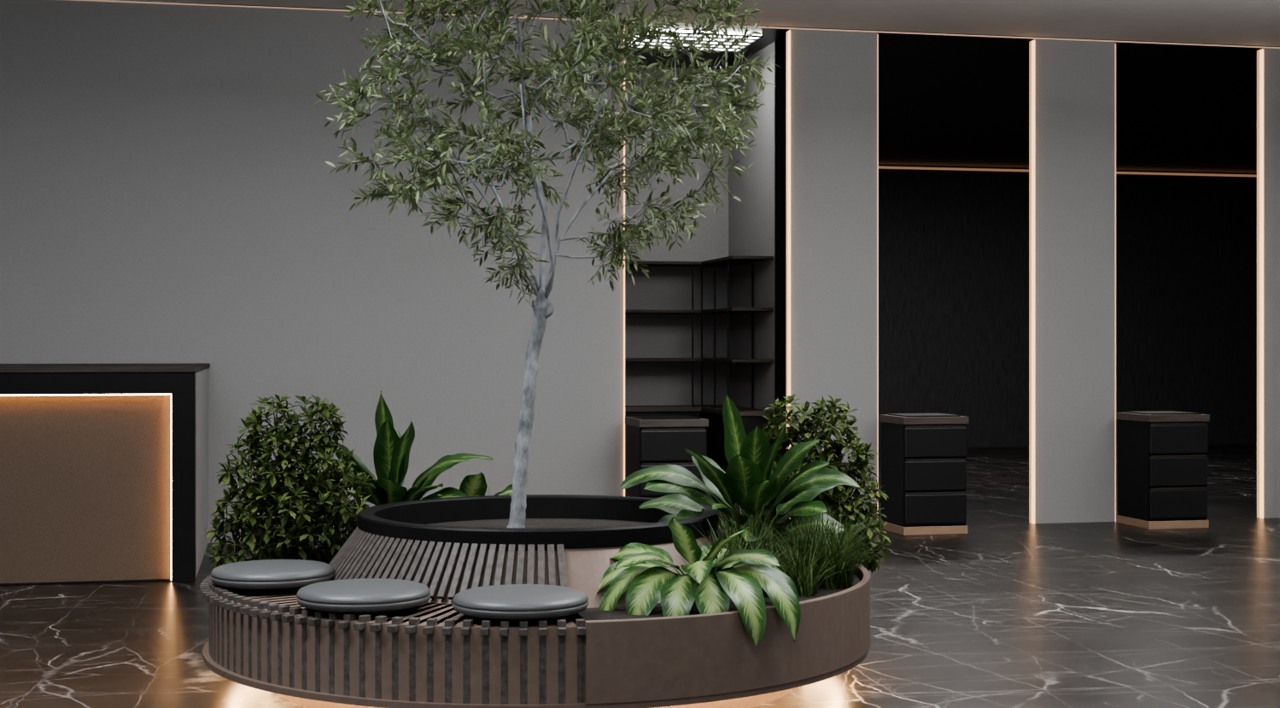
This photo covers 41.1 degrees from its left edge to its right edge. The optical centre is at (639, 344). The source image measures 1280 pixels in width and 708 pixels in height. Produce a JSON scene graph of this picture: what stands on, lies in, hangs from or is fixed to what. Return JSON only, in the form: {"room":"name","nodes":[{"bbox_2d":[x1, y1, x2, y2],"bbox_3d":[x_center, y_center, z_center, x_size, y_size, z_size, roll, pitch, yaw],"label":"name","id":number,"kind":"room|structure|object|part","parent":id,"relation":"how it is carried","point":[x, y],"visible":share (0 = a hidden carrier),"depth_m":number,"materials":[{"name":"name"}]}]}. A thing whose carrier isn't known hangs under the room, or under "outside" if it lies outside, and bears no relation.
{"room":"reception lobby","nodes":[
{"label":"reception lobby","id":0,"kind":"room"},
{"bbox_2d":[0,0,625,543],"bbox_3d":[-5.754,-0.490,11.484,11.518,3.780,0.098,0,0,-12],"label":"wall","id":1,"kind":"structure","parent":0,"point":[169,194],"depth_m":12.14,"materials":[{"name":"grey paint"}]},
{"bbox_3d":[-0.119,-0.485,12.656,0.007,3.770,0.048,0,0,-12],"label":"led edge","id":2,"kind":"part","parent":1,"relation":"part of","materials":[{"name":"beige plastic"}]},
{"bbox_2d":[0,444,1279,707],"bbox_3d":[1.314,1.450,10.654,25.000,0.100,25.500,0,0,-12],"label":"floor","id":3,"kind":"structure","parent":0,"point":[1010,610],"depth_m":8.55,"materials":[{"name":"stone"}]},
{"bbox_2d":[0,362,210,586],"bbox_3d":[-4.841,0.767,10.598,4.137,1.265,2.030,0,0,-12],"label":"reception desk","id":4,"kind":"object","parent":3,"relation":"on","point":[104,467],"visible":1,"depth_m":10.01,"materials":[{"name":"brown wood"}]},
{"bbox_3d":[-4.659,0.845,9.717,3.867,1.110,0.030,0,0,-12],"label":"panel","id":5,"kind":"part","parent":4,"relation":"part of","materials":[{"name":"brown wood"}]},
{"bbox_2d":[0,362,210,373],"bbox_3d":[-4.841,0.150,10.598,4.137,0.030,2.030,0,0,-12],"label":"countertop","id":6,"kind":"structure","parent":4,"relation":"on","point":[4,368],"depth_m":10.00,"materials":[{"name":"brown wood"}]},
{"bbox_3d":[-2.873,0.782,11.092,0.059,1.235,1.878,0,0,-12],"label":"panel","id":7,"kind":"part","parent":4,"relation":"part of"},
{"bbox_2d":[199,494,870,707],"bbox_3d":[-0.431,1.055,7.298,2.807,0.690,2.804,0,0,-23],"label":"bench","id":8,"kind":"object","parent":3,"relation":"on","point":[431,654],"visible":0.78,"depth_m":6.26,"materials":[{"name":"brown wood"}]},
{"bbox_2d":[210,559,334,589],"bbox_3d":[-1.480,0.923,6.889,0.490,0.071,0.490,0,0,-12],"label":"seat cushion","id":9,"kind":"object","parent":8,"relation":"on","point":[264,574],"visible":0.97,"depth_m":6.73,"materials":[{"name":"grey leather"}]},
{"bbox_2d":[204,393,375,566],"bbox_3d":[-1.550,0.632,7.542,0.694,0.826,0.673,0,0,-36],"label":"shrub","id":10,"kind":"object","parent":8,"relation":"on","point":[277,496],"visible":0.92,"depth_m":7.47,"materials":[{"name":"green plant"}]},
{"bbox_2d":[316,498,370,558],"bbox_3d":[-1.345,0.850,7.947,0.637,0.289,0.636,0,0,0],"label":"ornamental grass","id":11,"kind":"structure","parent":8,"relation":"on","point":[346,532],"depth_m":7.87,"materials":[{"name":"green plant"}]},
{"bbox_2d":[296,578,430,613],"bbox_3d":[-1.020,0.923,6.309,0.490,0.071,0.490,0,0,-12],"label":"seat cushion","id":12,"kind":"object","parent":8,"relation":"on","point":[359,595],"visible":1,"depth_m":6.15,"materials":[{"name":"grey leather"}]},
{"bbox_2d":[309,390,492,526],"bbox_3d":[-1.191,0.604,8.135,0.664,0.772,0.796,0,0,-42],"label":"dieffenbachia","id":13,"kind":"object","parent":8,"relation":"on","point":[391,452],"visible":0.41,"depth_m":8.04,"materials":[{"name":"green plant"}]},
{"bbox_2d":[420,472,512,499],"bbox_3d":[-0.776,0.798,8.265,0.503,0.384,0.523,0,0,31],"label":"dieffenbachia","id":14,"kind":"object","parent":8,"relation":"on","point":[471,485],"visible":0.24,"depth_m":8.21,"materials":[{"name":"green plant"}]},
{"bbox_2d":[452,584,588,619],"bbox_3d":[-0.430,0.923,6.154,0.490,0.071,0.490,0,0,-12],"label":"seat cushion","id":15,"kind":"object","parent":8,"relation":"on","point":[505,601],"visible":1,"depth_m":6.00,"materials":[{"name":"grey leather"}]},
{"bbox_2d":[356,494,718,549],"bbox_3d":[-0.430,0.780,7.299,1.536,0.140,1.536,0,0,-12],"label":"planter","id":16,"kind":"object","parent":8,"relation":"on","point":[552,521],"depth_m":7.05,"materials":[{"name":"metal"}]},
{"bbox_2d":[313,0,778,527],"bbox_3d":[-0.291,-0.689,7.283,1.922,3.020,1.898,0,0,31],"label":"tree","id":17,"kind":"object","parent":8,"relation":"on","point":[593,49],"visible":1,"depth_m":7.17,"materials":[{"name":"green plant"}]},
{"bbox_2d":[596,517,800,646],"bbox_3d":[0.229,0.859,6.405,0.763,0.452,0.645,0,0,-18],"label":"dieffenbachia","id":18,"kind":"object","parent":8,"relation":"on","point":[640,569],"visible":0.98,"depth_m":6.27,"materials":[{"name":"green plant"}]},
{"bbox_2d":[619,395,859,549],"bbox_3d":[0.417,0.601,7.274,1.009,0.778,0.707,0,0,0],"label":"dieffenbachia","id":19,"kind":"object","parent":8,"relation":"on","point":[750,480],"visible":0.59,"depth_m":7.21,"materials":[{"name":"green plant"}]},
{"bbox_2d":[717,500,762,549],"bbox_3d":[0.447,0.850,8.035,0.606,0.290,0.551,0,0,-42],"label":"ornamental grass","id":20,"kind":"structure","parent":8,"relation":"on","point":[721,524],"depth_m":8.04,"materials":[{"name":"green plant"}]},
{"bbox_2d":[674,512,806,598],"bbox_3d":[0.379,0.821,6.682,0.558,0.349,0.626,0,0,0],"label":"ornamental grass","id":21,"kind":"object","parent":8,"relation":"on","point":[734,543],"depth_m":6.72,"materials":[{"name":"green plant"}]},
{"bbox_2d":[705,517,818,567],"bbox_3d":[0.450,0.840,7.046,0.534,0.310,0.566,0,0,-36],"label":"ornamental grass","id":22,"kind":"object","parent":8,"relation":"on","point":[771,532],"depth_m":7.03,"materials":[{"name":"green plant"}]},
{"bbox_2d":[730,530,854,596],"bbox_3d":[0.602,0.861,6.779,0.537,0.269,0.524,0,0,-20],"label":"ornamental grass","id":23,"kind":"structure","parent":8,"relation":"on","point":[808,587],"depth_m":6.72,"materials":[{"name":"green plant"}]},
{"bbox_2d":[752,393,893,572],"bbox_3d":[0.808,0.629,7.641,0.644,0.799,0.470,0,0,0],"label":"shrub","id":24,"kind":"object","parent":8,"relation":"on","point":[791,437],"visible":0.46,"depth_m":7.58,"materials":[{"name":"green plant"}]},
{"bbox_2d":[736,493,914,589],"bbox_3d":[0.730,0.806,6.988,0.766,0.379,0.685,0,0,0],"label":"ornamental grass","id":25,"kind":"object","parent":8,"relation":"on","point":[844,578],"depth_m":6.96,"materials":[{"name":"green plant"}]},
{"bbox_2d":[625,414,708,497],"bbox_3d":[0.190,0.963,12.383,0.510,0.874,0.513,0,0,-12],"label":"base cabinet","id":26,"kind":"object","parent":3,"relation":"on","point":[651,441],"visible":0.49,"depth_m":12.15,"materials":[{"name":"black wood"}]},
{"bbox_3d":[0.189,0.530,12.385,0.420,0.009,0.420,0,0,-12],"label":"hob plate","id":27,"kind":"part","parent":26,"relation":"part of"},
{"bbox_2d":[625,416,708,427],"bbox_3d":[0.190,0.562,12.383,0.510,0.055,0.513,0,0,-12],"label":"countertop","id":28,"kind":"structure","parent":26,"relation":"on","point":[640,423],"depth_m":12.14,"materials":[{"name":"brown wood"}]},
{"bbox_2d":[625,255,773,520],"bbox_3d":[-0.423,0.350,13.953,2.735,2.100,1.395,0,0,-12],"label":"corner shelf","id":29,"kind":"object","parent":3,"relation":"on","point":[751,417],"visible":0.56,"depth_m":14.19,"materials":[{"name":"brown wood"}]},
{"bbox_2d":[879,413,968,535],"bbox_3d":[2.123,0.963,12.794,0.510,0.874,0.513,0,0,-12],"label":"base cabinet","id":30,"kind":"object","parent":3,"relation":"on","point":[924,463],"visible":0.98,"depth_m":12.56,"materials":[{"name":"black wood"}]},
{"bbox_2d":[879,414,968,424],"bbox_3d":[2.123,0.562,12.794,0.510,0.055,0.513,0,0,-12],"label":"countertop","id":31,"kind":"structure","parent":30,"relation":"on","point":[883,417],"depth_m":12.56,"materials":[{"name":"brown wood"}]},
{"bbox_3d":[2.123,0.530,12.796,0.420,0.009,0.420,0,0,-12],"label":"hob plate","id":32,"kind":"part","parent":30,"relation":"part of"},
{"bbox_2d":[1116,410,1209,529],"bbox_3d":[4.038,0.963,13.202,0.510,0.874,0.513,0,0,-12],"label":"base cabinet","id":33,"kind":"object","parent":3,"relation":"on","point":[1162,458],"visible":1,"depth_m":12.98,"materials":[{"name":"black wood"}]},
{"bbox_2d":[1116,412,1209,421],"bbox_3d":[4.038,0.562,13.202,0.510,0.055,0.513,0,0,-12],"label":"countertop","id":34,"kind":"structure","parent":33,"relation":"on","point":[1123,416],"depth_m":12.97,"materials":[{"name":"brown wood"}]},
{"bbox_3d":[4.038,0.530,13.203,0.420,0.009,0.420,0,0,-12],"label":"hob plate","id":35,"kind":"part","parent":33,"relation":"part of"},
{"bbox_2d":[63,0,1279,173],"bbox_3d":[1.314,-2.450,10.654,25.000,0.100,25.500,0,0,-12],"label":"ceiling","id":36,"kind":"structure","parent":0,"point":[944,100],"depth_m":14.61,"materials":[{"name":"grey paint"}]},
{"bbox_2d":[636,36,672,48],"bbox_3d":[0.138,-2.389,13.473,0.297,0.019,0.481,0,0,-12],"label":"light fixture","id":37,"kind":"object","parent":36,"relation":"in","point":[661,37],"depth_m":13.43,"materials":[{"name":"white"}]},
{"bbox_2d":[70,0,1279,48],"bbox_3d":[-0.865,-2.387,12.486,21.500,0.010,0.009,0,0,-12],"label":"trim","id":38,"kind":"structure","parent":36,"relation":"attached to","point":[71,0],"depth_m":12.94,"materials":[{"name":"gold"}]},
{"bbox_2d":[631,29,763,52],"bbox_3d":[0.431,-2.384,13.386,0.930,0.031,0.809,0,0,-12],"label":"ceiling vent","id":39,"kind":"object","parent":36,"relation":"in","point":[689,33],"depth_m":13.32,"materials":[{"name":"white metal"}]},
{"bbox_3d":[0.281,-2.389,13.271,0.328,0.019,0.647,0,0,-12],"label":"diffuser","id":40,"kind":"part","parent":39,"relation":"part of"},
{"bbox_2d":[710,31,761,51],"bbox_3d":[0.697,-2.389,13.433,0.357,0.019,0.792,0,0,-12],"label":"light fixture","id":41,"kind":"object","parent":36,"relation":"in","point":[720,32],"depth_m":13.39,"materials":[{"name":"white"}]},
{"bbox_2d":[625,65,728,405],"bbox_3d":[-0.586,-0.500,14.687,2.760,3.800,0.100,0,0,-12],"label":"wall","id":42,"kind":"structure","parent":0,"point":[668,288],"depth_m":14.83,"materials":[{"name":"grey paint"}]},
{"bbox_2d":[728,40,786,519],"bbox_3d":[0.960,-0.500,14.280,0.099,3.800,1.540,0,0,-12],"label":"wall","id":43,"kind":"structure","parent":0,"point":[756,221],"depth_m":13.89,"materials":[{"name":"grey paint"}]},
{"bbox_2d":[787,29,878,527],"bbox_3d":[1.467,-0.490,13.018,0.711,3.780,0.100,0,0,-12],"label":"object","id":44,"kind":"object","parent":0,"point":[833,74],"depth_m":12.99,"materials":[{"name":"grey paint"}]},
{"bbox_2d":[786,31,788,451],"bbox_3d":[1.120,-0.485,12.954,0.011,3.770,0.039,0,0,-12],"label":"trim","id":45,"kind":"structure","parent":44,"relation":"attached to","point":[786,32],"depth_m":12.96,"materials":[{"name":"brown"}]},
{"bbox_3d":[1.129,-0.485,12.915,0.008,3.770,0.040,0,0,-12],"label":"led edge","id":46,"kind":"part","parent":44,"relation":"part of","materials":[{"name":"beige plastic"}]},
{"bbox_3d":[1.816,-0.485,13.073,0.006,3.770,0.036,0,0,-12],"label":"led edge","id":47,"kind":"part","parent":44,"relation":"part of","materials":[{"name":"beige plastic"}]},
{"bbox_2d":[878,164,1256,448],"bbox_3d":[2.711,-0.500,22.836,17.200,3.800,0.150,0,0,-12],"label":"wall","id":48,"kind":"structure","parent":0,"point":[954,244],"depth_m":23.28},
{"bbox_2d":[878,166,1256,176],"bbox_3d":[2.339,-2.365,22.662,16.000,0.030,0.025,0,0,-12],"label":"trim","id":49,"kind":"structure","parent":48,"relation":"attached to","point":[883,167],"depth_m":23.26,"materials":[{"name":"brown metal"}]},
{"bbox_2d":[1030,39,1116,523],"bbox_3d":[3.404,-0.490,13.429,0.701,3.780,0.100,0,0,-12],"label":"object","id":50,"kind":"object","parent":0,"point":[1075,80],"depth_m":13.40,"materials":[{"name":"grey paint"}]},
{"bbox_2d":[1028,40,1031,523],"bbox_3d":[3.061,-0.485,13.367,0.011,3.770,0.039,0,0,-12],"label":"trim","id":51,"kind":"structure","parent":50,"relation":"attached to","point":[1030,42],"depth_m":13.37,"materials":[{"name":"brown"}]},
{"bbox_3d":[3.071,-0.485,13.328,0.008,3.770,0.040,0,0,-12],"label":"led edge","id":52,"kind":"part","parent":50,"relation":"part of","materials":[{"name":"beige plastic"}]},
{"bbox_3d":[3.748,-0.485,13.484,0.006,3.770,0.036,0,0,-12],"label":"led edge","id":53,"kind":"part","parent":50,"relation":"part of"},
{"bbox_2d":[1256,48,1279,518],"bbox_3d":[5.332,-0.490,13.839,0.694,3.780,0.100,0,0,-12],"label":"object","id":54,"kind":"object","parent":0,"point":[1271,56],"depth_m":13.75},
{"bbox_2d":[1256,49,1260,518],"bbox_3d":[4.993,-0.485,13.778,0.011,3.770,0.039,0,0,-12],"label":"trim","id":55,"kind":"structure","parent":54,"relation":"attached to","point":[1258,51],"depth_m":13.76,"materials":[{"name":"brown"}]},
{"bbox_3d":[5.003,-0.485,13.738,0.008,3.770,0.040,0,0,-12],"label":"led edge","id":56,"kind":"part","parent":54,"relation":"part of","materials":[{"name":"white plastic"}]}
]}

